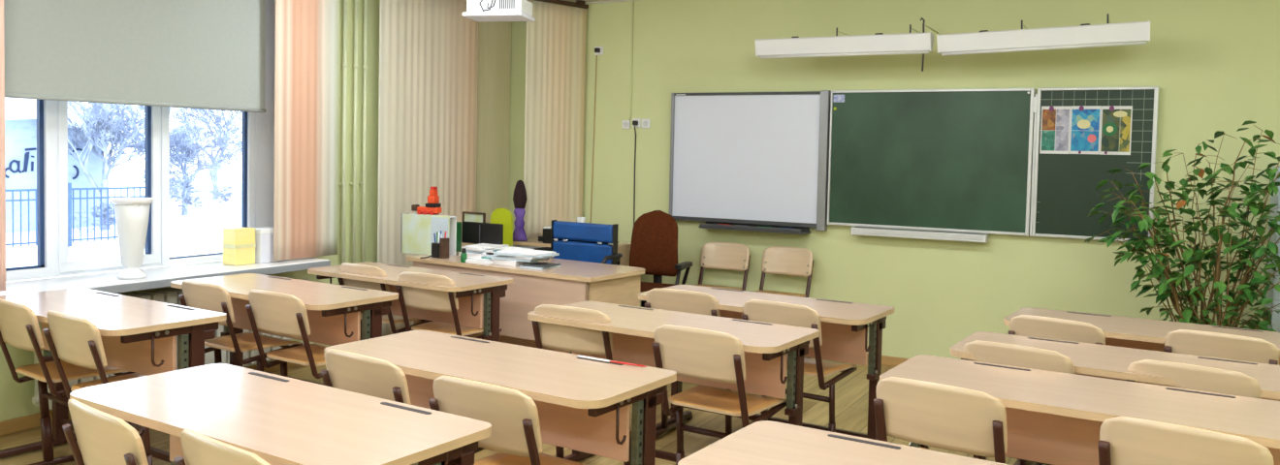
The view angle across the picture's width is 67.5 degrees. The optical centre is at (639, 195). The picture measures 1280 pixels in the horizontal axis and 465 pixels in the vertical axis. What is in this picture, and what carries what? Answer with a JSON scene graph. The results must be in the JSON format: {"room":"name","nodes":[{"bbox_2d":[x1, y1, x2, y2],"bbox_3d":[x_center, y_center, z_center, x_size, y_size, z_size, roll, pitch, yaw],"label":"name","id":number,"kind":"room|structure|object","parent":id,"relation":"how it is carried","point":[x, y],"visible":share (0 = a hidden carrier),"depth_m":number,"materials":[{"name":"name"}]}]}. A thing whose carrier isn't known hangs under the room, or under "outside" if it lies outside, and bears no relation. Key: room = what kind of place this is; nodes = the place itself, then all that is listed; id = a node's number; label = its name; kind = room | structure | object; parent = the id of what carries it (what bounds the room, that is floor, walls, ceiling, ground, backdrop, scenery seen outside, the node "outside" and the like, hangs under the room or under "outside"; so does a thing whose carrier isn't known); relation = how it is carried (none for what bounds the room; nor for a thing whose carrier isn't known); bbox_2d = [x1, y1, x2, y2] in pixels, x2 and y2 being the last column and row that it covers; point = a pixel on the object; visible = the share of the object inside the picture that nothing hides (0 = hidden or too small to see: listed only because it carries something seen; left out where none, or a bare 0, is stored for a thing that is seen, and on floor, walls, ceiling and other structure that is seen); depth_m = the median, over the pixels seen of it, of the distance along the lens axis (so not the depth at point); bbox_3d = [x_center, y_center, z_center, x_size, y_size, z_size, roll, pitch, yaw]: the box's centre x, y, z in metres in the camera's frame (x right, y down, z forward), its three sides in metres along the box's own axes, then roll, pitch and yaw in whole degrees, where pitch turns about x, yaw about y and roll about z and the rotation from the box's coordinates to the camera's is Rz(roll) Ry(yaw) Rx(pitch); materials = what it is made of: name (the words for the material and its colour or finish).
{"room":"classroom","nodes":[
{"label":"classroom","id":0,"kind":"room"},
{"bbox_2d":[0,0,380,421],"bbox_3d":[-3.344,-0.157,4.549,0.300,2.680,8.650,3,3,28],"label":"wall","id":1,"kind":"structure","parent":0,"point":[16,399],"depth_m":6.70,"materials":[{"name":"green paint"}]},
{"bbox_2d":[0,361,301,436],"bbox_3d":[-3.244,1.154,4.508,0.018,0.070,8.600,3,3,28],"label":"baseboard","id":2,"kind":"structure","parent":1,"relation":"attached to","point":[13,426],"depth_m":4.81,"materials":[{"name":"brown wood"}]},
{"bbox_2d":[0,0,330,295],"bbox_3d":[-2.778,-0.429,5.128,0.548,1.825,2.460,3,3,28],"label":"window","id":3,"kind":"structure","parent":1,"relation":"in","point":[258,128],"depth_m":5.51,"materials":[{"name":"plastic"}]},
{"bbox_2d":[0,0,5,291],"bbox_3d":[-3.132,-0.477,4.131,0.023,1.875,0.737,3,3,30],"label":"vertical blinds","id":4,"kind":"object","parent":3,"relation":"hanging from","point":[2,19],"visible":1,"depth_m":4.46,"materials":[{"name":"fabric"}]},
{"bbox_2d":[110,197,153,280],"bbox_3d":[-2.691,0.228,5.079,0.202,0.424,0.202,3,3,28],"label":"flower vase","id":5,"kind":"object","parent":3,"relation":"on","point":[132,214],"visible":1,"depth_m":5.03,"materials":[{"name":"ceramic"}]},
{"bbox_2d":[3,0,265,112],"bbox_3d":[-2.766,-0.994,5.053,0.075,1.025,1.950,3,3,28],"label":"roller blind","id":6,"kind":"object","parent":3,"relation":"attached to","point":[203,54],"visible":1,"depth_m":5.18,"materials":[{"name":"grey fabric"}]},
{"bbox_2d":[223,227,255,265],"bbox_3d":[-2.415,0.308,5.777,0.112,0.215,0.149,3,3,28],"label":"box","id":7,"kind":"object","parent":3,"relation":"on","point":[239,243],"visible":1,"depth_m":5.73,"materials":[{"name":"cardboard"}]},
{"bbox_2d":[253,226,278,263],"bbox_3d":[-2.315,0.308,5.910,0.109,0.208,0.141,3,3,28],"label":"box","id":8,"kind":"object","parent":3,"relation":"on","point":[264,237],"visible":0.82,"depth_m":5.85,"materials":[{"name":"cardboard"}]},
{"bbox_2d":[273,0,339,261],"bbox_3d":[-2.098,-0.537,6.053,0.008,1.875,0.501,3,3,30],"label":"vertical blinds","id":9,"kind":"object","parent":3,"relation":"hanging from","point":[306,37],"visible":1,"depth_m":6.05,"materials":[{"name":"fabric"}]},
{"bbox_2d":[32,275,309,410],"bbox_3d":[-2.594,0.785,5.493,0.178,0.510,1.730,3,3,28],"label":"radiator","id":10,"kind":"object","parent":1,"relation":"attached to","point":[170,296],"visible":0.18,"depth_m":5.34,"materials":[{"name":"metal"}]},
{"bbox_2d":[338,0,347,263],"bbox_3d":[-2.041,-0.216,6.579,0.062,2.680,0.032,3,3,28],"label":"pipe","id":11,"kind":"object","parent":1,"relation":"attached to","point":[344,63],"visible":0.82,"depth_m":6.55,"materials":[{"name":"metal"}]},
{"bbox_2d":[349,0,357,263],"bbox_3d":[-1.994,-0.219,6.667,0.062,2.680,0.032,3,3,28],"label":"pipe","id":12,"kind":"object","parent":1,"relation":"attached to","point":[355,65],"visible":0.85,"depth_m":6.64,"materials":[{"name":"metal"}]},
{"bbox_2d":[358,0,367,262],"bbox_3d":[-1.951,-0.221,6.746,0.062,2.680,0.032,3,3,28],"label":"pipe","id":13,"kind":"object","parent":1,"relation":"attached to","point":[365,66],"visible":0.85,"depth_m":6.72,"materials":[{"name":"metal"}]},
{"bbox_2d":[462,211,485,223],"bbox_3d":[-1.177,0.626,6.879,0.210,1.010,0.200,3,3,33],"label":"framed picture","id":14,"kind":"object","parent":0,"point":[479,217],"visible":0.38,"depth_m":6.83,"materials":[{"name":"brown wood"}]},
{"bbox_2d":[0,357,1044,464],"bbox_3d":[-0.271,1.371,2.944,7.350,0.100,8.950,3,3,28],"label":"floor","id":15,"kind":"structure","parent":0,"point":[851,393],"depth_m":5.19,"materials":[{"name":"laminate"}]},
{"bbox_2d":[0,298,135,464],"bbox_3d":[-2.477,0.823,4.130,0.394,0.796,0.471,3,3,36],"label":"chair","id":16,"kind":"object","parent":15,"relation":"on","point":[19,328],"visible":0.81,"depth_m":4.04,"materials":[{"name":"brown wood"}]},
{"bbox_2d":[42,311,152,464],"bbox_3d":[-2.071,0.844,3.850,0.394,0.796,0.471,3,3,35],"label":"chair","id":17,"kind":"object","parent":15,"relation":"on","point":[75,340],"visible":0.52,"depth_m":3.66,"materials":[{"name":"brown wood"}]},
{"bbox_2d":[62,398,148,464],"bbox_3d":[-1.227,0.918,2.563,0.394,0.796,0.471,3,3,39],"label":"chair","id":18,"kind":"object","parent":15,"relation":"on","point":[103,438],"visible":1,"depth_m":2.35,"materials":[{"name":"brown wood"}]},
{"bbox_2d":[0,288,226,463],"bbox_3d":[-2.362,0.851,4.169,1.200,0.742,0.520,3,3,33],"label":"school desk","id":19,"kind":"object","parent":15,"relation":"on","point":[139,336],"visible":0.67,"depth_m":4.03,"materials":[{"name":"brown wood"}]},
{"bbox_2d":[173,429,270,464],"bbox_3d":[-0.821,0.937,2.329,0.394,0.796,0.471,3,3,37],"label":"chair","id":20,"kind":"object","parent":15,"relation":"on","point":[198,449],"visible":1,"depth_m":2.14,"materials":[{"name":"brown wood"}]},
{"bbox_2d":[178,280,302,372],"bbox_3d":[-1.987,0.806,4.783,0.394,0.796,0.471,3,3,35],"label":"chair","id":21,"kind":"object","parent":15,"relation":"on","point":[196,294],"visible":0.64,"depth_m":4.63,"materials":[{"name":"brown wood"}]},
{"bbox_2d":[69,363,491,464],"bbox_3d":[-1.010,0.947,2.631,1.200,0.742,0.520,3,3,33],"label":"school desk","id":22,"kind":"object","parent":15,"relation":"on","point":[279,420],"visible":0.93,"depth_m":2.52,"materials":[{"name":"brown wood"}]},
{"bbox_2d":[170,273,398,367],"bbox_3d":[-1.808,0.834,4.844,1.200,0.742,0.520,3,3,33],"label":"school desk","id":23,"kind":"object","parent":15,"relation":"on","point":[334,311],"visible":0.44,"depth_m":4.69,"materials":[{"name":"brown wood"}]},
{"bbox_2d":[245,289,329,385],"bbox_3d":[-1.553,0.826,4.528,0.394,0.796,0.471,3,3,33],"label":"chair","id":24,"kind":"object","parent":15,"relation":"on","point":[271,312],"visible":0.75,"depth_m":4.36,"materials":[{"name":"brown wood"}]},
{"bbox_2d":[337,262,433,334],"bbox_3d":[-1.470,0.781,5.609,0.394,0.796,0.471,3,3,34],"label":"chair","id":25,"kind":"object","parent":15,"relation":"on","point":[358,269],"visible":0.35,"depth_m":5.41,"materials":[{"name":"brown wood"}]},
{"bbox_2d":[320,349,484,453],"bbox_3d":[-0.780,0.898,3.251,0.394,0.796,0.471,3,3,36],"label":"chair","id":26,"kind":"object","parent":15,"relation":"on","point":[349,371],"visible":0.33,"depth_m":3.04,"materials":[{"name":"brown wood"}]},
{"bbox_2d":[307,261,512,342],"bbox_3d":[-1.331,0.817,5.491,1.200,0.742,0.520,3,3,33],"label":"school desk","id":27,"kind":"object","parent":15,"relation":"on","point":[469,289],"visible":0.41,"depth_m":5.28,"materials":[{"name":"brown wood"}]},
{"bbox_2d":[396,272,501,339],"bbox_3d":[-1.051,0.804,5.290,0.394,0.796,0.471,3,3,29],"label":"chair","id":28,"kind":"object","parent":15,"relation":"on","point":[408,297],"visible":0.55,"depth_m":5.11,"materials":[{"name":"brown wood"}]},
{"bbox_2d":[324,330,676,464],"bbox_3d":[-0.505,0.930,3.282,1.200,0.742,0.520,3,3,33],"label":"school desk","id":29,"kind":"object","parent":15,"relation":"on","point":[583,404],"visible":0.7,"depth_m":3.11,"materials":[{"name":"brown wood"}]},
{"bbox_2d":[490,208,512,247],"bbox_3d":[-1.129,0.611,7.132,0.320,1.020,0.312,3,3,32],"label":"chair","id":30,"kind":"object","parent":15,"relation":"on","point":[503,216],"visible":0.18,"depth_m":7.20,"materials":[{"name":"plastic"}]},
{"bbox_2d":[428,375,588,464],"bbox_3d":[-0.352,0.921,2.926,0.394,0.796,0.471,3,3,33],"label":"chair","id":31,"kind":"object","parent":15,"relation":"on","point":[512,415],"visible":0.78,"depth_m":2.71,"materials":[{"name":"brown wood"}]},
{"bbox_2d":[406,251,645,353],"bbox_3d":[-0.726,0.799,5.993,1.500,0.760,0.600,3,3,35],"label":"desk","id":32,"kind":"object","parent":15,"relation":"on","point":[573,281],"visible":0.34,"depth_m":5.64,"materials":[{"name":"brown wood"}]},
{"bbox_2d":[400,213,456,256],"bbox_3d":[-1.395,0.259,6.321,0.385,0.262,0.084,2,3,24],"label":"box","id":33,"kind":"object","parent":32,"relation":"on","point":[417,231],"visible":0.93,"depth_m":6.29,"materials":[{"name":"white cardboard"}]},
{"bbox_2d":[411,187,441,215],"bbox_3d":[-1.407,0.035,6.318,0.205,0.185,0.070,2,3,23],"label":"toy vehicle","id":34,"kind":"object","parent":33,"relation":"on","point":[432,208],"visible":1,"depth_m":6.28,"materials":[{"name":"orange plastic"}]},
{"bbox_2d":[431,230,449,258],"bbox_3d":[-1.274,0.315,6.120,0.107,0.171,0.060,3,3,38],"label":"pen cup","id":35,"kind":"object","parent":32,"relation":"on","point":[440,247],"visible":1,"depth_m":6.10,"materials":[{"name":"black plastic"}]},
{"bbox_2d":[455,222,461,252],"bbox_3d":[-1.260,0.285,6.500,0.050,0.200,0.124,2,3,16],"label":"ring binder","id":36,"kind":"object","parent":32,"relation":"on","point":[459,224],"visible":0.26,"depth_m":6.51,"materials":[{"name":"green plastic"}]},
{"bbox_2d":[465,256,492,264],"bbox_3d":[-0.967,0.396,5.916,0.206,0.042,0.166,3,3,35],"label":"loose papers","id":37,"kind":"object","parent":32,"relation":"on","point":[481,260],"visible":0.83,"depth_m":5.85,"materials":[{"name":"paper"}]},
{"bbox_2d":[461,221,503,245],"bbox_3d":[-1.063,0.289,6.456,0.350,0.205,0.120,3,3,32],"label":"monitor","id":38,"kind":"object","parent":32,"relation":"on","point":[476,233],"visible":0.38,"depth_m":6.44,"materials":[{"name":"black plastic"}]},
{"bbox_2d":[458,243,509,256],"bbox_3d":[-1.014,0.364,6.312,0.253,0.069,0.271,3,3,35],"label":"pile","id":39,"kind":"object","parent":32,"relation":"on","point":[474,250],"visible":0.64,"depth_m":6.22,"materials":[{"name":"paper"}]},
{"bbox_2d":[485,248,559,266],"bbox_3d":[-0.743,0.382,5.870,0.479,0.084,0.246,3,3,32],"label":"pile","id":40,"kind":"object","parent":32,"relation":"on","point":[517,257],"visible":0.96,"depth_m":5.78,"materials":[{"name":"white paper"}]},
{"bbox_2d":[519,262,560,270],"bbox_3d":[-0.588,0.424,5.728,0.179,0.018,0.205,3,3,29],"label":"notebook","id":41,"kind":"object","parent":32,"relation":"on","point":[535,266],"visible":1,"depth_m":5.68,"materials":[{"name":"paper"}]},
{"bbox_2d":[512,239,630,266],"bbox_3d":[-0.546,0.740,7.446,0.900,0.760,0.550,3,3,28],"label":"side table","id":42,"kind":"object","parent":15,"relation":"on","point":[624,248],"visible":0.03,"depth_m":7.29,"materials":[{"name":"brown wood"}]},
{"bbox_2d":[512,180,527,241],"bbox_3d":[-0.926,0.118,7.409,0.140,0.470,0.100,3,3,28],"label":"vase","id":43,"kind":"object","parent":42,"relation":"on","point":[520,199],"visible":0.99,"depth_m":7.38,"materials":[{"name":"ceramic"}]},
{"bbox_2d":[538,225,550,243],"bbox_3d":[-0.534,0.304,7.284,0.420,0.125,0.240,3,3,28],"label":"printer","id":44,"kind":"object","parent":42,"relation":"on","point":[546,238],"visible":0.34,"depth_m":7.24,"materials":[{"name":"black plastic"}]},
{"bbox_2d":[531,220,622,265],"bbox_3d":[-0.497,0.680,6.208,0.648,0.991,0.500,3,3,32],"label":"armchair","id":45,"kind":"object","parent":15,"relation":"on","point":[590,242],"visible":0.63,"depth_m":6.34,"materials":[{"name":"fabric"}]},
{"bbox_2d":[552,240,611,264],"bbox_3d":[-0.376,0.392,6.378,0.490,0.155,0.050,3,3,32],"label":"cushion","id":46,"kind":"object","parent":45,"relation":"on","point":[591,251],"depth_m":6.35,"materials":[{"name":"blue fabric"}]},
{"bbox_2d":[552,221,612,243],"bbox_3d":[-0.373,0.245,6.372,0.490,0.120,0.050,3,3,32],"label":"cushion","id":47,"kind":"object","parent":45,"relation":"on","point":[563,232],"depth_m":6.36,"materials":[{"name":"blue fabric"}]},
{"bbox_2d":[531,304,631,464],"bbox_3d":[-0.206,0.865,4.298,0.394,0.796,0.471,3,3,29],"label":"chair","id":48,"kind":"object","parent":15,"relation":"on","point":[548,336],"visible":0.5,"depth_m":4.09,"materials":[{"name":"brown wood"}]},
{"bbox_2d":[617,210,692,307],"bbox_3d":[0.029,0.639,6.897,0.622,1.035,0.589,2,3,22],"label":"office chair","id":49,"kind":"object","parent":15,"relation":"on","point":[654,244],"visible":0.5,"depth_m":7.04,"materials":[{"name":"brown fabric"}]},
{"bbox_2d":[527,301,819,462],"bbox_3d":[0.114,0.908,4.112,1.200,0.742,0.520,3,3,33],"label":"school desk","id":50,"kind":"object","parent":15,"relation":"on","point":[766,345],"visible":0.62,"depth_m":3.96,"materials":[{"name":"brown wood"}]},
{"bbox_2d":[644,288,732,438],"bbox_3d":[0.290,0.852,4.867,0.394,0.796,0.471,3,3,29],"label":"chair","id":51,"kind":"object","parent":15,"relation":"on","point":[679,301],"visible":0.26,"depth_m":4.67,"materials":[{"name":"brown wood"}]},
{"bbox_2d":[652,324,786,464],"bbox_3d":[0.322,0.897,3.842,0.394,0.796,0.471,3,3,34],"label":"chair","id":52,"kind":"object","parent":15,"relation":"on","point":[701,354],"visible":0.91,"depth_m":3.70,"materials":[{"name":"brown wood"}]},
{"bbox_2d":[693,242,750,290],"bbox_3d":[0.547,0.762,7.080,0.394,0.796,0.471,3,3,28],"label":"chair","id":53,"kind":"object","parent":15,"relation":"on","point":[731,256],"visible":0.51,"depth_m":7.24,"materials":[{"name":"brown wood"}]},
{"bbox_2d":[638,285,894,440],"bbox_3d":[0.598,0.890,4.763,1.200,0.742,0.520,3,3,33],"label":"school desk","id":54,"kind":"object","parent":15,"relation":"on","point":[845,325],"visible":0.42,"depth_m":4.57,"materials":[{"name":"brown wood"}]},
{"bbox_2d":[754,246,813,358],"bbox_3d":[0.969,0.782,6.831,0.394,0.796,0.471,3,3,31],"label":"chair","id":55,"kind":"object","parent":15,"relation":"on","point":[776,260],"visible":0.51,"depth_m":6.98,"materials":[{"name":"brown wood"}]},
{"bbox_2d":[741,299,856,432],"bbox_3d":[0.752,0.876,4.534,0.394,0.796,0.471,3,3,38],"label":"chair","id":56,"kind":"object","parent":15,"relation":"on","point":[757,310],"visible":0.4,"depth_m":4.37,"materials":[{"name":"brown wood"}]},
{"bbox_2d":[677,420,1009,464],"bbox_3d":[0.696,1.007,2.092,1.200,0.742,0.520,3,3,33],"label":"school desk","id":57,"kind":"object","parent":15,"relation":"on","point":[762,442],"visible":1,"depth_m":2.33,"materials":[{"name":"brown wood"}]},
{"bbox_2d":[873,377,1007,464],"bbox_3d":[0.998,0.947,3.017,0.394,0.796,0.471,3,3,38],"label":"chair","id":58,"kind":"object","parent":15,"relation":"on","point":[944,417],"visible":0.8,"depth_m":2.82,"materials":[{"name":"brown wood"}]},
{"bbox_2d":[960,340,1074,464],"bbox_3d":[1.475,0.931,3.634,0.394,0.796,0.471,3,3,39],"label":"chair","id":59,"kind":"object","parent":15,"relation":"on","point":[1003,354],"visible":0.14,"depth_m":3.43,"materials":[{"name":"brown wood"}]},
{"bbox_2d":[1007,315,1105,464],"bbox_3d":[1.890,0.914,4.237,0.394,0.796,0.471,3,3,42],"label":"chair","id":60,"kind":"object","parent":15,"relation":"on","point":[1039,327],"visible":0.2,"depth_m":4.05,"materials":[{"name":"brown wood"}]},
{"bbox_2d":[879,354,1279,464],"bbox_3d":[1.390,0.983,3.009,1.200,0.742,0.520,3,3,33],"label":"school desk","id":61,"kind":"object","parent":15,"relation":"on","point":[1053,418],"visible":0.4,"depth_m":3.01,"materials":[{"name":"brown wood"}]},
{"bbox_2d":[949,331,1279,460],"bbox_3d":[1.786,0.970,3.517,1.200,0.742,0.520,3,3,33],"label":"school desk","id":62,"kind":"object","parent":15,"relation":"on","point":[1105,362],"visible":0.21,"depth_m":3.51,"materials":[{"name":"brown wood"}]},
{"bbox_2d":[1003,307,1279,464],"bbox_3d":[2.254,0.950,4.210,1.200,0.742,0.520,3,3,33],"label":"school desk","id":63,"kind":"object","parent":15,"relation":"on","point":[1119,332],"visible":0.16,"depth_m":4.24,"materials":[{"name":"brown wood"}]},
{"bbox_2d":[1084,120,1279,331],"bbox_3d":[3.071,0.440,5.261,1.172,1.705,0.635,3,3,28],"label":"potted ficus","id":64,"kind":"object","parent":15,"relation":"on","point":[1168,279],"visible":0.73,"depth_m":5.22,"materials":[{"name":"plant"}]},
{"bbox_2d":[1097,416,1274,464],"bbox_3d":[1.501,0.975,2.610,0.394,0.796,0.471,3,3,40],"label":"chair","id":65,"kind":"object","parent":15,"relation":"on","point":[1123,440],"visible":1,"depth_m":2.44,"materials":[{"name":"brown wood"}]},
{"bbox_2d":[1125,359,1261,399],"bbox_3d":[1.950,0.953,3.356,0.394,0.796,0.471,3,3,39],"label":"chair","id":66,"kind":"object","parent":15,"relation":"on","point":[1187,376],"visible":0.15,"depth_m":3.15,"materials":[{"name":"brown wood"}]},
{"bbox_2d":[1163,329,1279,365],"bbox_3d":[2.418,0.937,3.966,0.394,0.796,0.471,3,3,40],"label":"chair","id":67,"kind":"object","parent":15,"relation":"on","point":[1200,343],"visible":0.27,"depth_m":3.77,"materials":[{"name":"brown wood"}]},
{"bbox_2d":[1264,166,1279,332],"bbox_3d":[3.958,0.580,5.307,0.800,1.460,0.400,3,3,28],"label":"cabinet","id":68,"kind":"object","parent":15,"relation":"on","point":[1272,294],"visible":0.36,"depth_m":5.34,"materials":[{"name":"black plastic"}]},
{"bbox_2d":[545,0,613,3],"bbox_3d":[-0.210,-1.406,2.824,7.350,0.100,8.950,3,3,28],"label":"ceiling","id":69,"kind":"structure","parent":0,"point":[563,0],"depth_m":7.75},
{"bbox_2d":[377,0,479,336],"bbox_3d":[-1.567,-0.221,7.175,0.009,2.580,1.081,3,3,29],"label":"vertical blinds","id":70,"kind":"object","parent":69,"relation":"hanging from","point":[428,102],"visible":0.66,"depth_m":7.08,"materials":[{"name":"fabric"}]},
{"bbox_2d":[476,21,511,223],"bbox_3d":[-1.455,-0.648,7.610,0.075,1.880,1.435,3,3,28],"label":"wall","id":71,"kind":"structure","parent":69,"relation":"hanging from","point":[495,37],"depth_m":8.03,"materials":[{"name":"paint"}]},
{"bbox_2d":[462,0,534,22],"bbox_3d":[-0.810,-1.249,5.497,0.357,0.469,0.281,2,3,12],"label":"projector","id":72,"kind":"object","parent":69,"relation":"hanging from","point":[478,11],"visible":1,"depth_m":5.42,"materials":[{"name":"white plastic"}]},
{"bbox_2d":[534,0,588,8],"bbox_3d":[-0.733,-1.542,7.510,0.850,0.055,0.040,-1,3,-45],"label":"rail","id":73,"kind":"object","parent":69,"relation":"attached to","point":[579,3],"visible":1,"depth_m":7.66,"materials":[{"name":"brown wood"}]},
{"bbox_2d":[523,0,586,239],"bbox_3d":[-0.673,-0.584,7.625,0.608,1.855,0.008,-1,3,-44],"label":"vertical blinds","id":74,"kind":"object","parent":73,"relation":"hanging from","point":[556,39],"visible":0.91,"depth_m":7.61,"materials":[{"name":"fabric"}]},
{"bbox_2d":[508,0,1279,359],"bbox_3d":[1.844,-0.139,6.757,7.350,2.680,0.150,3,3,28],"label":"wall","id":75,"kind":"structure","parent":0,"point":[1214,65],"depth_m":6.58,"materials":[{"name":"green paint"}]},
{"bbox_2d":[628,0,634,120],"bbox_3d":[-0.072,-1.077,7.664,0.028,0.949,0.012,3,3,28],"label":"duct","id":76,"kind":"object","parent":75,"relation":"attached to","point":[632,1],"visible":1,"depth_m":7.65,"materials":[{"name":"green paint"}]},
{"bbox_2d":[669,90,831,231],"bbox_3d":[0.801,-0.270,7.183,1.252,1.010,0.080,3,3,28],"label":"whiteboard","id":77,"kind":"object","parent":75,"relation":"attached to","point":[754,158],"visible":0.87,"depth_m":7.15,"materials":[{"name":"ceramic"}]},
{"bbox_2d":[698,222,810,234],"bbox_3d":[0.840,0.241,7.130,0.840,0.045,0.165,3,3,28],"label":"tray","id":78,"kind":"object","parent":75,"relation":"attached to","point":[709,225],"visible":0.98,"depth_m":7.08,"materials":[{"name":"grey plastic"}]},
{"bbox_2d":[754,17,937,71],"bbox_3d":[1.437,-0.993,6.546,1.178,0.346,0.559,3,3,28],"label":"lamp","id":79,"kind":"object","parent":75,"relation":"attached to","point":[879,44],"depth_m":6.29,"materials":[{"name":"metal"}]},
{"bbox_2d":[866,353,909,366],"bbox_3d":[3.140,1.230,6.007,3.950,0.065,0.018,3,3,28],"label":"baseboard","id":80,"kind":"structure","parent":75,"relation":"attached to","point":[885,360],"depth_m":6.73,"materials":[{"name":"brown wood"}]},
{"bbox_2d":[851,225,988,242],"bbox_3d":[1.910,0.268,6.585,0.904,0.055,0.112,3,3,28],"label":"chalk tray","id":81,"kind":"object","parent":75,"relation":"attached to","point":[859,231],"visible":1,"depth_m":6.54,"materials":[{"name":"white metal"}]},
{"bbox_2d":[827,88,1035,235],"bbox_3d":[1.961,-0.242,6.571,1.354,0.962,0.060,3,3,28],"label":"chalkboard","id":82,"kind":"object","parent":75,"relation":"attached to","point":[944,160],"visible":1,"depth_m":6.53,"materials":[{"name":"green metal"}]},
{"bbox_2d":[936,13,1150,55],"bbox_3d":[2.511,-0.974,5.969,1.178,0.189,0.559,1,2,28],"label":"lamp","id":83,"kind":"object","parent":75,"relation":"hanging from","point":[1085,35],"visible":1,"depth_m":5.72,"materials":[{"name":"metal"}]},
{"bbox_2d":[1029,86,1158,241],"bbox_3d":[2.867,-0.201,6.080,0.710,0.962,0.068,3,3,28],"label":"chalkboard","id":84,"kind":"object","parent":75,"relation":"attached to","point":[1064,193],"visible":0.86,"depth_m":6.08,"materials":[{"name":"green metal"}]},
{"bbox_2d":[1039,106,1071,154],"bbox_3d":[2.669,-0.418,6.162,0.174,0.305,0.002,3,3,28],"label":"sheet","id":85,"kind":"object","parent":84,"relation":"attached to","point":[1055,125],"visible":1,"depth_m":6.16,"materials":[{"name":"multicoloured paper"}]},
{"bbox_2d":[1041,130,1055,150],"bbox_3d":[2.632,-0.351,6.183,0.080,0.128,0.001,3,3,28],"label":"print","id":86,"kind":"object","parent":85,"relation":"attached to","point":[1047,137],"depth_m":6.18},
{"bbox_2d":[1041,109,1055,130],"bbox_3d":[2.635,-0.485,6.177,0.080,0.135,0.001,3,3,28],"label":"print","id":87,"kind":"object","parent":85,"relation":"on","point":[1048,118],"depth_m":6.18},
{"bbox_2d":[1055,130,1068,151],"bbox_3d":[2.704,-0.348,6.144,0.077,0.128,0.001,3,3,28],"label":"print","id":88,"kind":"object","parent":85,"relation":"attached to","point":[1061,137],"depth_m":6.14},
{"bbox_2d":[1056,109,1069,130],"bbox_3d":[2.707,-0.482,6.139,0.077,0.135,0.001,3,3,28],"label":"print","id":89,"kind":"object","parent":85,"relation":"on","point":[1062,115],"depth_m":6.14},
{"bbox_2d":[1069,105,1101,154],"bbox_3d":[2.823,-0.412,6.079,0.174,0.305,0.003,3,3,28],"label":"sheet","id":90,"kind":"object","parent":84,"relation":"attached to","point":[1085,125],"visible":1,"depth_m":6.08,"materials":[{"name":"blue paper"}]},
{"bbox_2d":[1070,130,1099,151],"bbox_3d":[2.822,-0.344,6.081,0.160,0.128,0.001,3,3,28],"label":"print","id":91,"kind":"object","parent":90,"relation":"attached to","point":[1080,141],"depth_m":6.08},
{"bbox_2d":[1071,109,1099,130],"bbox_3d":[2.825,-0.477,6.076,0.160,0.135,0.001,3,3,28],"label":"print","id":92,"kind":"object","parent":90,"relation":"on","point":[1086,119],"depth_m":6.07},
{"bbox_2d":[1099,105,1132,155],"bbox_3d":[2.977,-0.405,5.995,0.174,0.305,0.004,3,3,28],"label":"sheet","id":93,"kind":"object","parent":84,"relation":"attached to","point":[1116,124],"visible":1,"depth_m":5.99,"materials":[{"name":"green paper"}]},
{"bbox_2d":[1102,122,1117,135],"bbox_3d":[2.946,-0.413,6.011,0.084,0.084,0.001,3,3,28],"label":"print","id":94,"kind":"object","parent":93,"relation":"attached to","point":[1108,128],"depth_m":6.01},
{"bbox_2d":[1100,109,1119,152],"bbox_3d":[2.951,-0.406,6.010,0.100,0.265,0.001,3,3,28],"label":"print","id":95,"kind":"object","parent":93,"relation":"attached to","point":[1110,120],"depth_m":6.01},
{"bbox_2d":[1119,109,1131,152],"bbox_3d":[3.022,-0.403,5.972,0.058,0.265,0.001,3,3,28],"label":"print","id":96,"kind":"object","parent":93,"relation":"attached to","point":[1125,115],"depth_m":5.97},
{"label":"outside","id":97,"kind":"structure","parent":0,"visible":0},
{"bbox_2d":[5,183,241,282],"bbox_3d":[-14.113,-0.300,33.146,45.000,2.254,75.000,3,3,28],"label":"snowy ground","id":98,"kind":"structure","parent":97,"point":[201,232],"depth_m":23.41,"materials":[{"name":"snow"}]},
{"bbox_2d":[4,97,120,232],"bbox_3d":[-20.532,-0.899,25.051,6.700,3.850,10.500,3,3,28],"label":"shed","id":99,"kind":"object","parent":98,"relation":"on","point":[20,150],"visible":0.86,"depth_m":26.03,"materials":[{"name":"paint"}]},
{"bbox_2d":[5,182,144,247],"bbox_3d":[-14.126,0.536,21.341,0.080,1.580,7.240,3,3,28],"label":"iron fence","id":100,"kind":"object","parent":98,"relation":"on","point":[70,188],"visible":0.52,"depth_m":22.72,"materials":[{"name":"metal"}]},
{"bbox_2d":[31,101,144,230],"bbox_3d":[-14.940,-1.274,26.689,3.393,4.914,3.704,-1,3,-44],"label":"bare tree","id":101,"kind":"object","parent":98,"relation":"on","point":[98,126],"visible":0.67,"depth_m":26.69,"materials":[{"name":"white plant"}]},
{"bbox_2d":[71,199,116,235],"bbox_3d":[-14.025,0.628,25.061,1.444,1.084,1.072,1,2,5],"label":"bush","id":102,"kind":"object","parent":98,"relation":"on","point":[111,205],"visible":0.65,"depth_m":24.89,"materials":[{"name":"white plant"}]},
{"bbox_2d":[77,102,183,151],"bbox_3d":[-20.830,-2.850,39.716,5.086,6.281,5.901,0,3,-22],"label":"bare tree","id":103,"kind":"object","parent":98,"relation":"on","point":[142,108],"visible":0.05,"depth_m":38.84,"materials":[{"name":"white plant"}]},
{"bbox_2d":[139,119,241,216],"bbox_3d":[-13.979,-0.674,30.320,2.644,3.443,3.848,2,2,6],"label":"bare tree","id":104,"kind":"object","parent":98,"relation":"on","point":[179,139],"visible":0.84,"depth_m":30.22,"materials":[{"name":"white plant"}]},
{"bbox_2d":[169,171,211,216],"bbox_3d":[-13.184,0.204,27.312,1.400,1.774,1.648,2,3,17],"label":"bush","id":105,"kind":"object","parent":98,"relation":"on","point":[181,185],"visible":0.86,"depth_m":27.50,"materials":[{"name":"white plant"}]},
{"bbox_2d":[169,107,242,199],"bbox_3d":[-16.000,-1.845,35.123,4.485,5.095,5.968,1,2,1],"label":"bare tree","id":106,"kind":"object","parent":98,"relation":"on","point":[219,119],"visible":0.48,"depth_m":34.17,"materials":[{"name":"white plant"}]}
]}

